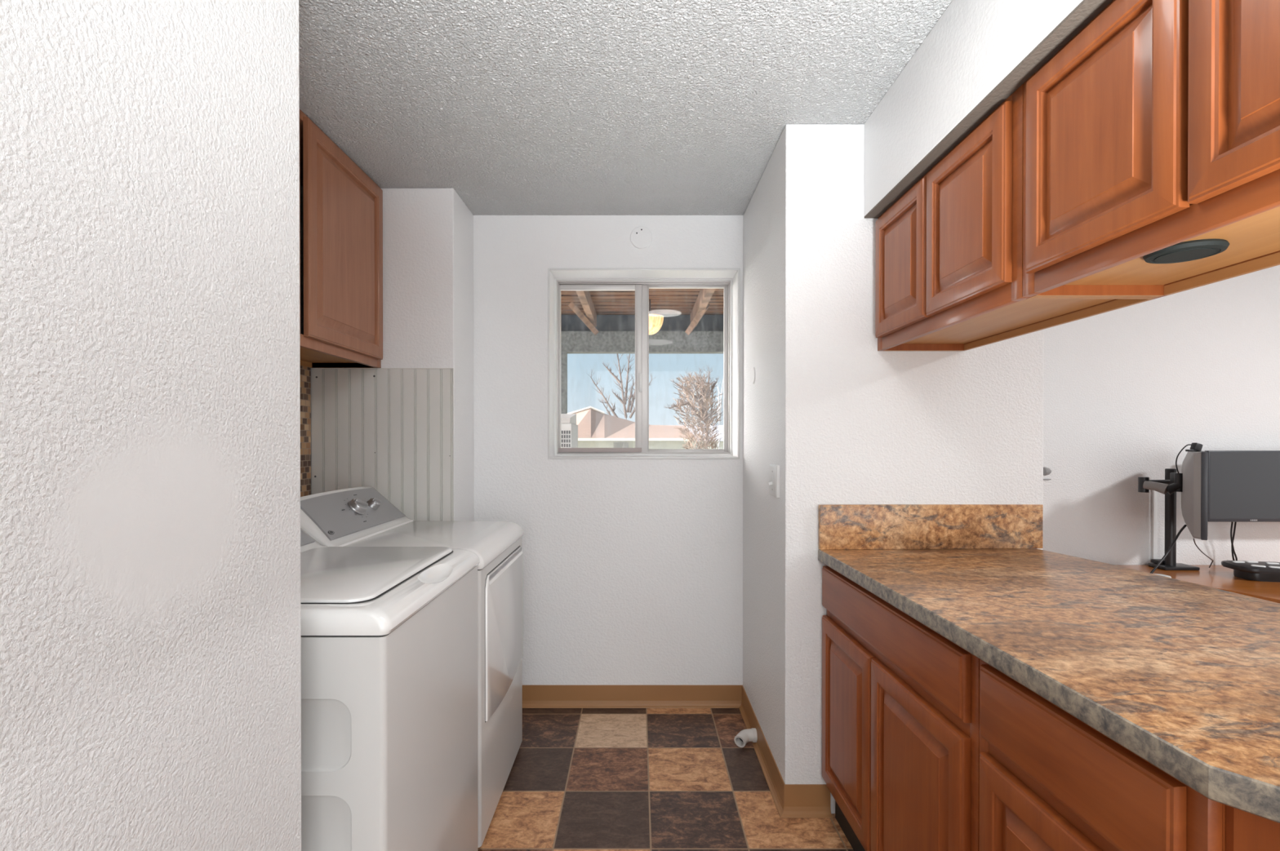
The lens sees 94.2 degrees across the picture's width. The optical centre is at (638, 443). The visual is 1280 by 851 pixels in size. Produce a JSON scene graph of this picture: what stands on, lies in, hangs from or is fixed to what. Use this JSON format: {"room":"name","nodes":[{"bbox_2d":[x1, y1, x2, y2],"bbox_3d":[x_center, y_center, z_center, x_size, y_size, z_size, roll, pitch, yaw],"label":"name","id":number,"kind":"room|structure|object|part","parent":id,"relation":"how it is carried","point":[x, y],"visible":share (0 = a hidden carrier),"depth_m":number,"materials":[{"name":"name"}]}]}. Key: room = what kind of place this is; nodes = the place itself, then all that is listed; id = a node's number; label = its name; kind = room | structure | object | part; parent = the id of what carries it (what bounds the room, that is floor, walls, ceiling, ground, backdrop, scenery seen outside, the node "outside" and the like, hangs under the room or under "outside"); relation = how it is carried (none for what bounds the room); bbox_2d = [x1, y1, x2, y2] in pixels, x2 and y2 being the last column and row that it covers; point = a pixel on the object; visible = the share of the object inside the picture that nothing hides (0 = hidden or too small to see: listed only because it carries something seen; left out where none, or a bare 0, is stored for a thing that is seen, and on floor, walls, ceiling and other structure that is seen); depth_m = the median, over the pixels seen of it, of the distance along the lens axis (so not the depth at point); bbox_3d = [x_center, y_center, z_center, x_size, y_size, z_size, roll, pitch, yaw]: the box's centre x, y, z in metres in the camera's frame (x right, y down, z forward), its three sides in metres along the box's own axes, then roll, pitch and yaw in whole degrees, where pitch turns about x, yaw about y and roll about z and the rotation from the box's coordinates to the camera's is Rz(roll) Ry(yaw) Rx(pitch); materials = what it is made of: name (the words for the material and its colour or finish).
{"room":"laundry room","nodes":[
{"label":"laundry room","id":0,"kind":"room"},
{"bbox_2d":[0,0,301,850],"bbox_3d":[-1.113,0.102,0.678,0.975,2.430,0.855,0,0,0],"label":"wall","id":1,"kind":"structure","parent":0,"point":[150,626],"depth_m":0.76,"materials":[{"name":"white paint"}]},
{"bbox_2d":[300,184,303,334],"bbox_3d":[-1.520,0.095,1.861,0.160,2.430,1.520,0,0,0],"label":"wall","id":2,"kind":"structure","parent":0,"point":[301,185],"depth_m":2.54,"materials":[{"name":"white paint"}]},
{"bbox_2d":[300,365,311,497],"bbox_3d":[-1.437,0.031,1.857,0.006,0.758,1.498,0,0,0],"label":"backsplash","id":3,"kind":"structure","parent":2,"relation":"attached to","point":[305,372],"depth_m":2.56,"materials":[{"name":"brown tile"}]},
{"bbox_2d":[299,109,382,368],"bbox_3d":[-1.274,-0.723,1.955,0.328,0.792,1.318,0,0,0],"label":"upper cabinet","id":4,"kind":"object","parent":2,"relation":"attached to","point":[343,206],"visible":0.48,"depth_m":2.23,"materials":[{"name":"brown wood"}]},
{"bbox_3d":[-1.294,-0.355,1.957,0.288,0.012,1.285,0,0,0],"label":"panel","id":5,"kind":"part","parent":4,"relation":"part of","materials":[{"name":"brown wood"}]},
{"bbox_3d":[-1.294,-0.338,1.965,0.287,0.022,1.301,0,0,0],"label":"rail","id":6,"kind":"part","parent":4,"relation":"part of","materials":[{"name":"brown wood"}]},
{"bbox_3d":[-1.119,-0.734,2.302,0.015,0.626,0.474,0,0,0],"label":"door panel","id":7,"kind":"part","parent":4,"relation":"part of","materials":[{"name":"brown wood"}]},
{"bbox_2d":[311,188,474,521],"bbox_3d":[-1.206,0.090,2.780,0.789,2.430,0.320,0,0,0],"label":"wall","id":8,"kind":"structure","parent":0,"point":[428,233],"depth_m":2.62,"materials":[{"name":"white paint"}]},
{"bbox_2d":[311,368,453,521],"bbox_3d":[-1.123,0.038,2.614,0.621,0.736,0.011,0,0,0],"label":"beadboard panel","id":9,"kind":"object","parent":8,"relation":"attached to","point":[390,431],"visible":0.81,"depth_m":2.61,"materials":[{"name":"white paint"}]},
{"bbox_2d":[473,215,742,685],"bbox_3d":[-0.535,0.089,3.071,2.130,2.430,0.260,0,0,0],"label":"wall","id":10,"kind":"structure","parent":0,"point":[633,569],"depth_m":2.94,"materials":[{"name":"white paint"}]},
{"bbox_2d":[522,685,742,708],"bbox_3d":[-0.147,1.251,2.936,1.328,0.105,0.022,0,0,0],"label":"baseboard","id":11,"kind":"structure","parent":10,"relation":"attached to","point":[533,696],"depth_m":2.94,"materials":[{"name":"brown wood"}]},
{"bbox_2d":[630,226,652,248],"bbox_3d":[0.016,-1.014,2.929,0.109,0.109,0.010,0,0,0],"label":"blank cover plate","id":12,"kind":"object","parent":10,"relation":"attached to","point":[641,237],"visible":1,"depth_m":2.92,"materials":[{"name":"white paint"}]},
{"bbox_2d":[547,268,740,459],"bbox_3d":[0.029,-0.394,3.065,0.949,0.941,0.266,0,0,0],"label":"window","id":13,"kind":"structure","parent":10,"relation":"in","point":[642,286],"depth_m":3.11,"materials":[{"name":"white plastic"}]},
{"bbox_3d":[-0.199,-0.393,3.132,0.438,0.879,0.030,0,0,0],"label":"sash","id":14,"kind":"part","parent":13,"relation":"part of","materials":[{"name":"silver metal"}]},
{"bbox_3d":[0.239,-0.398,3.157,0.491,0.906,0.030,0,0,0],"label":"sash","id":15,"kind":"part","parent":13,"relation":"part of","materials":[{"name":"silver metal"}]},
{"bbox_2d":[298,0,952,215],"bbox_3d":[1.250,-1.162,0.394,7.500,0.100,5.600,0,0,0],"label":"ceiling","id":16,"kind":"structure","parent":0,"point":[513,107],"depth_m":1.86,"materials":[{"name":"white paint"}]},
{"bbox_2d":[478,708,853,850],"bbox_3d":[1.303,1.318,0.355,7.572,0.001,5.704,0,0,0],"label":"floor","id":17,"kind":"structure","parent":0,"point":[579,780],"depth_m":2.24,"materials":[{"name":"tile"}]},
{"bbox_2d":[300,528,479,850],"bbox_3d":[-0.854,0.740,1.521,0.723,1.143,0.692,0,0,0],"label":"washing machine","id":18,"kind":"object","parent":17,"relation":"on","point":[389,634],"visible":0.27,"depth_m":1.29,"materials":[{"name":"white metal"}]},
{"bbox_3d":[-1.059,0.242,1.518,0.141,0.133,0.618,0,0,0],"label":"control panel","id":19,"kind":"part","parent":18,"relation":"part of","materials":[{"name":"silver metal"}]},
{"bbox_3d":[-0.765,0.323,1.519,0.419,0.012,0.602,0,0,0],"label":"lid","id":20,"kind":"part","parent":18,"relation":"part of","materials":[{"name":"white metal"}]},
{"bbox_2d":[300,486,524,848],"bbox_3d":[-0.853,0.743,2.232,0.724,1.131,0.689,0,0,0],"label":"dryer","id":21,"kind":"object","parent":17,"relation":"on","point":[357,517],"visible":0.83,"depth_m":2.13,"materials":[{"name":"white metal"}]},
{"bbox_3d":[-1.059,0.250,2.230,0.141,0.133,0.615,0,0,0],"label":"control panel","id":22,"kind":"part","parent":21,"relation":"part of","materials":[{"name":"silver metal"}]},
{"bbox_3d":[-1.051,0.237,2.229,0.065,0.063,0.072,0,0,0],"label":"knob","id":23,"kind":"part","parent":21,"relation":"part of","materials":[{"name":"silver metal"}]},
{"bbox_3d":[-1.047,0.239,2.353,0.049,0.048,0.049,0,0,0],"label":"knob","id":24,"kind":"part","parent":21,"relation":"part of","materials":[{"name":"silver metal"}]},
{"bbox_3d":[-0.496,0.686,2.242,0.009,0.500,0.597,0,0,0],"label":"door","id":25,"kind":"part","parent":21,"relation":"part of","materials":[{"name":"white metal"}]},
{"bbox_2d":[733,728,757,747],"bbox_3d":[0.469,1.272,2.571,0.111,0.064,0.066,0,0,-23],"label":"pipe elbow","id":26,"kind":"object","parent":17,"relation":"on","point":[744,736],"visible":1,"depth_m":2.56,"materials":[{"name":"white plastic"}]},
{"bbox_2d":[822,565,979,850],"bbox_3d":[0.949,0.864,1.654,0.590,0.893,0.891,0,0,-2],"label":"base cabinet","id":27,"kind":"object","parent":17,"relation":"on","point":[900,700],"visible":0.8,"depth_m":1.53,"materials":[{"name":"brown wood"}]},
{"bbox_3d":[0.656,0.889,1.885,0.015,0.456,0.290,0,0,-2],"label":"door panel","id":28,"kind":"part","parent":27,"relation":"part of","materials":[{"name":"brown wood"}]},
{"bbox_3d":[0.657,0.889,1.885,0.020,0.570,0.404,0,0,-2],"label":"door","id":29,"kind":"part","parent":27,"relation":"part of","materials":[{"name":"brown wood"}]},
{"bbox_3d":[0.663,0.503,1.654,0.020,0.142,0.862,0,0,-2],"label":"drawer","id":30,"kind":"part","parent":27,"relation":"part of","materials":[{"name":"brown wood"}]},
{"bbox_3d":[0.668,0.891,1.451,0.015,0.456,0.338,0,0,-2],"label":"door panel","id":31,"kind":"part","parent":27,"relation":"part of","materials":[{"name":"brown wood"}]},
{"bbox_3d":[0.669,0.891,1.452,0.020,0.570,0.452,0,0,-2],"label":"door","id":32,"kind":"part","parent":27,"relation":"part of","materials":[{"name":"brown wood"}]},
{"bbox_2d":[817,504,1279,823],"bbox_3d":[1.102,0.318,1.356,0.900,0.198,1.488,0,0,-2],"label":"countertop","id":33,"kind":"structure","parent":27,"relation":"on","point":[1184,677],"depth_m":1.22,"materials":[{"name":"brown stone"}]},
{"bbox_2d":[978,659,1279,850],"bbox_3d":[0.969,0.868,0.926,0.590,0.893,0.560,0,0,-2],"label":"base cabinet","id":34,"kind":"object","parent":17,"relation":"on","point":[1049,780],"visible":0.59,"depth_m":0.93,"materials":[{"name":"brown wood"}]},
{"bbox_3d":[0.681,0.894,0.965,0.015,0.456,0.299,0,0,-2],"label":"door panel","id":35,"kind":"part","parent":34,"relation":"part of","materials":[{"name":"brown wood"}]},
{"bbox_3d":[0.682,0.894,0.965,0.020,0.570,0.413,0,0,-2],"label":"door","id":36,"kind":"part","parent":34,"relation":"part of","materials":[{"name":"brown wood"}]},
{"bbox_3d":[0.682,0.507,0.963,0.020,0.142,0.413,0,0,-2],"label":"drawer","id":37,"kind":"part","parent":34,"relation":"part of","materials":[{"name":"brown wood"}]},
{"bbox_3d":[0.997,0.817,0.693,0.548,0.789,0.092,0,0,-2],"label":"panel","id":38,"kind":"part","parent":34,"relation":"part of","materials":[{"name":"brown wood"}]},
{"bbox_2d":[1119,565,1279,604],"bbox_3d":[2.535,0.933,2.112,2.130,0.749,1.215,0,0,0],"label":"desk","id":39,"kind":"object","parent":17,"relation":"on","point":[1219,577],"visible":0.08,"depth_m":2.40,"materials":[{"name":"orange wood"}]},
{"bbox_2d":[1154,573,1171,577],"bbox_3d":[2.128,0.550,2.455,0.131,0.014,0.075,0,0,0],"label":"puck","id":40,"kind":"object","parent":39,"relation":"on","point":[1154,574],"visible":0.12,"depth_m":2.44,"materials":[{"name":"white plastic"}]},
{"bbox_2d":[1150,524,1186,573],"bbox_3d":[2.189,0.448,2.458,0.249,0.212,0.018,0,0,-19],"label":"cable","id":41,"kind":"object","parent":39,"relation":"on","point":[1184,526],"visible":0.91,"depth_m":2.45,"materials":[{"name":"black plastic"}]},
{"bbox_2d":[1137,468,1199,570],"bbox_3d":[2.294,0.335,2.568,0.396,0.443,0.166,0,0,-41],"label":"stand","id":42,"kind":"object","parent":39,"relation":"attached to","point":[1172,483],"visible":0.93,"depth_m":2.62,"materials":[{"name":"black plastic"}]},
{"bbox_3d":[2.153,0.184,2.470,0.044,0.053,0.081,0,0,-30],"label":"arm","id":43,"kind":"part","parent":42,"relation":"part of","materials":[{"name":"grey metal"}]},
{"bbox_2d":[1181,450,1208,540],"bbox_3d":[2.228,0.193,2.387,0.063,0.325,0.500,0,0,41],"label":"monitor","id":44,"kind":"object","parent":42,"relation":"attached to","point":[1194,495],"visible":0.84,"depth_m":2.20,"materials":[{"name":"grey plastic"}]},
{"bbox_2d":[1185,443,1202,451],"bbox_3d":[2.206,0.015,2.360,0.053,0.035,0.024,0,0,0],"label":"webcam","id":45,"kind":"object","parent":44,"relation":"on","point":[1197,446],"visible":0.97,"depth_m":2.35,"materials":[{"name":"black plastic"}]},
{"bbox_2d":[1175,444,1193,475],"bbox_3d":[2.181,0.065,2.374,0.032,0.123,0.050,0,0,-29],"label":"cable","id":46,"kind":"object","parent":45,"relation":"attached to","point":[1188,444],"visible":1,"depth_m":2.38,"materials":[{"name":"black plastic"}]},
{"bbox_2d":[1204,450,1279,522],"bbox_3d":[2.800,0.188,2.623,0.610,0.312,0.046,0,0,0],"label":"monitor","id":47,"kind":"object","parent":42,"relation":"attached to","point":[1244,486],"visible":0.89,"depth_m":2.60,"materials":[{"name":"grey plastic"}]},
{"bbox_2d":[1193,538,1213,568],"bbox_3d":[2.395,0.469,2.518,0.382,0.170,0.019,0,0,-38],"label":"cable","id":48,"kind":"object","parent":39,"relation":"on","point":[1193,539],"visible":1,"depth_m":2.53,"materials":[{"name":"black plastic"}]},
{"bbox_2d":[1230,522,1237,560],"bbox_3d":[2.649,0.452,2.646,0.058,0.209,0.014,0,0,-28],"label":"cable","id":49,"kind":"object","parent":39,"relation":"on","point":[1232,523],"visible":0.76,"depth_m":2.65,"materials":[{"name":"black plastic"}]},
{"bbox_2d":[1231,522,1236,560],"bbox_3d":[2.659,0.453,2.654,0.062,0.212,0.019,0,0,-41],"label":"cable","id":50,"kind":"object","parent":39,"relation":"on","point":[1235,523],"visible":0.82,"depth_m":2.65,"materials":[{"name":"black plastic"}]},
{"bbox_2d":[1221,560,1279,582],"bbox_3d":[2.587,0.527,2.442,0.255,0.061,0.170,0,0,12],"label":"keyboard","id":51,"kind":"object","parent":39,"relation":"on","point":[1261,571],"visible":1,"depth_m":2.42,"materials":[{"name":"black plastic"}]},
{"bbox_2d":[742,124,1043,813],"bbox_3d":[0.972,0.091,2.646,0.908,2.430,1.110,0,0,0],"label":"wall","id":52,"kind":"structure","parent":0,"point":[843,420],"depth_m":2.09,"materials":[{"name":"white paint"}]},
{"bbox_2d":[751,367,755,383],"bbox_3d":[0.515,-0.303,2.658,0.006,0.074,0.074,0,0,0],"label":"blank cover plate","id":53,"kind":"object","parent":52,"relation":"attached to","point":[753,373],"visible":1,"depth_m":2.65,"materials":[{"name":"white paint"}]},
{"bbox_2d":[768,464,779,497],"bbox_3d":[0.504,0.140,2.239,0.028,0.120,0.124,0,0,0],"label":"light switch","id":54,"kind":"object","parent":52,"relation":"attached to","point":[774,469],"visible":1,"depth_m":2.21,"materials":[{"name":"white plastic"}]},
{"bbox_2d":[738,685,831,818],"bbox_3d":[0.587,1.253,2.511,0.181,0.105,0.872,0,0,0],"label":"baseboard","id":55,"kind":"structure","parent":52,"relation":"attached to","point":[791,801],"depth_m":2.09,"materials":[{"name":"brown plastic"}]},
{"bbox_2d":[818,504,1043,550],"bbox_3d":[1.028,0.293,2.089,0.792,0.156,0.018,0,0,-2],"label":"backsplash","id":56,"kind":"structure","parent":52,"relation":"attached to","point":[841,526],"depth_m":2.08,"materials":[{"name":"brown stone"}]},
{"bbox_2d":[875,84,1160,351],"bbox_3d":[0.982,-0.554,1.693,0.326,0.466,0.785,0,0,0],"label":"upper cabinet","id":57,"kind":"object","parent":52,"relation":"attached to","point":[948,251],"visible":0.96,"depth_m":1.56,"materials":[{"name":"brown wood"}]},
{"bbox_3d":[0.828,-0.568,1.886,0.015,0.304,0.252,0,0,0],"label":"door panel","id":58,"kind":"part","parent":57,"relation":"part of","materials":[{"name":"brown wood"}]},
{"bbox_3d":[0.830,-0.568,1.886,0.020,0.406,0.354,0,0,0],"label":"door","id":59,"kind":"part","parent":57,"relation":"part of","materials":[{"name":"brown wood"}]},
{"bbox_3d":[0.850,-0.555,1.693,0.019,0.466,0.785,0,0,0],"label":"frame","id":60,"kind":"part","parent":57,"relation":"part of","materials":[{"name":"brown wood"}]},
{"bbox_3d":[0.828,-0.566,1.517,0.015,0.304,0.264,0,0,0],"label":"door panel","id":61,"kind":"part","parent":57,"relation":"part of","materials":[{"name":"brown wood"}]},
{"bbox_3d":[0.830,-0.566,1.517,0.020,0.406,0.366,0,0,0],"label":"door","id":62,"kind":"part","parent":57,"relation":"part of","materials":[{"name":"brown wood"}]},
{"bbox_3d":[0.997,-0.350,1.694,0.273,0.012,0.752,0,0,0],"label":"panel","id":63,"kind":"part","parent":57,"relation":"part of","materials":[{"name":"brown wood"}]},
{"bbox_3d":[1.002,-0.332,1.694,0.285,0.022,0.784,0,0,0],"label":"rail","id":64,"kind":"part","parent":57,"relation":"part of","materials":[{"name":"brown wood"}]},
{"bbox_2d":[864,0,1083,216],"bbox_3d":[0.976,-0.953,1.090,0.368,0.326,1.990,0,0,0],"label":"wall","id":65,"kind":"structure","parent":0,"point":[974,45],"depth_m":1.52,"materials":[{"name":"white paint"}]},
{"bbox_2d":[864,0,1113,218],"bbox_3d":[0.976,-0.787,1.091,0.366,0.006,1.990,0,0,0],"label":"trim","id":66,"kind":"structure","parent":65,"relation":"attached to","point":[1086,11],"depth_m":1.33,"materials":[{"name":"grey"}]},
{"bbox_2d":[1022,0,1279,297],"bbox_3d":[0.982,-0.550,0.888,0.326,0.466,0.821,0,0,0],"label":"upper cabinet","id":67,"kind":"object","parent":65,"relation":"attached to","point":[1156,126],"visible":1,"depth_m":0.98,"materials":[{"name":"brown wood"}]},
{"bbox_3d":[0.828,-0.564,1.085,0.015,0.304,0.259,0,0,0],"label":"door panel","id":68,"kind":"part","parent":67,"relation":"part of","materials":[{"name":"brown wood"}]},
{"bbox_3d":[0.830,-0.564,1.085,0.020,0.406,0.361,0,0,0],"label":"door","id":69,"kind":"part","parent":67,"relation":"part of","materials":[{"name":"brown wood"}]},
{"bbox_3d":[1.002,-0.328,0.889,0.285,0.022,0.820,0,0,0],"label":"rail","id":70,"kind":"part","parent":67,"relation":"part of","materials":[{"name":"brown wood"}]},
{"bbox_3d":[0.997,-0.346,0.889,0.273,0.012,0.788,0,0,0],"label":"panel","id":71,"kind":"part","parent":67,"relation":"part of","materials":[{"name":"brown wood"}]},
{"bbox_2d":[1142,239,1229,263],"bbox_3d":[0.958,-0.334,1.042,0.112,0.012,0.112,0,0,0],"label":"puck light","id":72,"kind":"object","parent":67,"relation":"attached to","point":[1188,251],"visible":0.97,"depth_m":1.02,"materials":[{"name":"black"}]},
{"bbox_3d":[0.830,-0.562,0.711,0.020,0.406,0.363,0,0,0],"label":"door","id":73,"kind":"part","parent":67,"relation":"part of","materials":[{"name":"brown wood"}]},
{"bbox_3d":[0.828,-0.562,0.711,0.015,0.304,0.261,0,0,0],"label":"door panel","id":74,"kind":"part","parent":67,"relation":"part of","materials":[{"name":"brown wood"}]},
{"bbox_2d":[1043,265,1279,565],"bbox_3d":[3.165,0.090,2.811,3.470,2.430,0.180,0,0,0],"label":"wall","id":75,"kind":"structure","parent":0,"point":[1126,389],"depth_m":2.72,"materials":[{"name":"white paint"}]},
{"bbox_2d":[1043,466,1051,479],"bbox_3d":[1.853,0.138,2.700,0.065,0.060,0.042,0,0,0],"label":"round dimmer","id":76,"kind":"object","parent":75,"relation":"attached to","point":[1046,471],"visible":0.83,"depth_m":2.69,"materials":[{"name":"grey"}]},
{"bbox_2d":[1151,490,1157,559],"bbox_3d":[2.360,0.696,2.718,0.020,1.020,0.010,0,0,0],"label":"cable raceway","id":77,"kind":"object","parent":75,"relation":"attached to","point":[1154,494],"visible":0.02,"depth_m":2.71,"materials":[{"name":"white plastic"}]},
{"label":"outside","id":78,"kind":"structure","parent":0,"visible":0},
{"bbox_3d":[0.000,2.520,66.814,120.000,0.100,126.400,0,0,0],"label":"ground","id":79,"kind":"structure","parent":78,"visible":0},
{"bbox_2d":[586,354,654,422],"bbox_3d":[-0.725,-1.474,29.922,3.702,8.275,1.186,0,0,-10],"label":"bare tree","id":80,"kind":"object","parent":79,"relation":"on","point":[631,396],"visible":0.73,"depth_m":29.95,"materials":[{"name":"brown plant"}]},
{"bbox_2d":[567,406,695,448],"bbox_3d":[-2.612,0.667,22.454,8.775,4.070,9.100,0,0,0],"label":"house","id":81,"kind":"structure","parent":79,"relation":"on","point":[597,428],"depth_m":19.02,"materials":[{"name":"beige"}]},
{"bbox_3d":[-1.918,-1.186,21.894,1.394,0.358,0.100,0,0,0],"label":"gable trim","id":82,"kind":"part","parent":81,"relation":"part of","materials":[{"name":"beige"}]},
{"bbox_2d":[662,365,723,448],"bbox_3d":[1.475,0.376,15.066,1.716,4.733,2.169,0,0,-21],"label":"bushy tree","id":83,"kind":"object","parent":79,"relation":"on","point":[702,401],"visible":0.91,"depth_m":14.85,"materials":[{"name":"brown plant"}]},
{"bbox_2d":[686,425,723,448],"bbox_3d":[5.205,0.677,41.004,7.489,3.856,6.000,0,0,0],"label":"house","id":84,"kind":"structure","parent":79,"relation":"on","point":[721,426],"depth_m":38.84,"materials":[{"name":"grey"}]},
{"bbox_2d":[711,379,723,448],"bbox_3d":[4.682,-0.801,33.863,2.177,6.891,1.143,0,0,-31],"label":"bare tree","id":85,"kind":"object","parent":79,"relation":"on","point":[718,389],"visible":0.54,"depth_m":33.97,"materials":[{"name":"brown plant"}]},
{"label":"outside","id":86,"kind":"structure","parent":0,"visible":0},
{"bbox_3d":[0.200,1.395,4.767,6.400,0.120,3.080,0,0,0],"label":"floor","id":87,"kind":"structure","parent":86,"visible":0},
{"bbox_2d":[560,413,577,448],"bbox_3d":[-0.922,0.533,5.138,0.755,1.600,0.530,0,0,0],"label":"cooler","id":88,"kind":"object","parent":87,"relation":"on","point":[569,428],"visible":0.15,"depth_m":4.89,"materials":[{"name":"silver metal"}]},
{"bbox_3d":[-0.930,-0.217,5.134,0.740,0.100,0.530,0,0,0],"label":"lid","id":89,"kind":"part","parent":88,"relation":"part of","materials":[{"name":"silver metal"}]},
{"bbox_2d":[560,288,724,413],"bbox_3d":[0.200,-0.015,4.730,6.000,2.700,2.940,0,0,0],"label":"patio cover","id":90,"kind":"object","parent":87,"relation":"on","point":[593,322],"visible":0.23,"depth_m":5.94,"materials":[{"name":"brown wood"}]},
{"bbox_3d":[-0.755,0.207,6.011,0.070,2.242,0.080,0,0,0],"label":"post","id":91,"kind":"part","parent":90,"relation":"part of","materials":[{"name":"grey wood"}]},
{"bbox_2d":[648,299,663,334],"bbox_3d":[0.108,-1.146,5.394,0.247,0.321,0.247,0,0,0],"label":"pendant lamp","id":92,"kind":"object","parent":90,"relation":"hanging from","point":[655,321],"visible":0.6,"depth_m":5.31,"materials":[{"name":"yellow glass"}]},
{"bbox_3d":[0.108,-1.066,5.394,0.247,0.163,0.247,0,0,0],"label":"lamp shade","id":93,"kind":"part","parent":92,"relation":"part of","materials":[{"name":"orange glass"}]}
]}

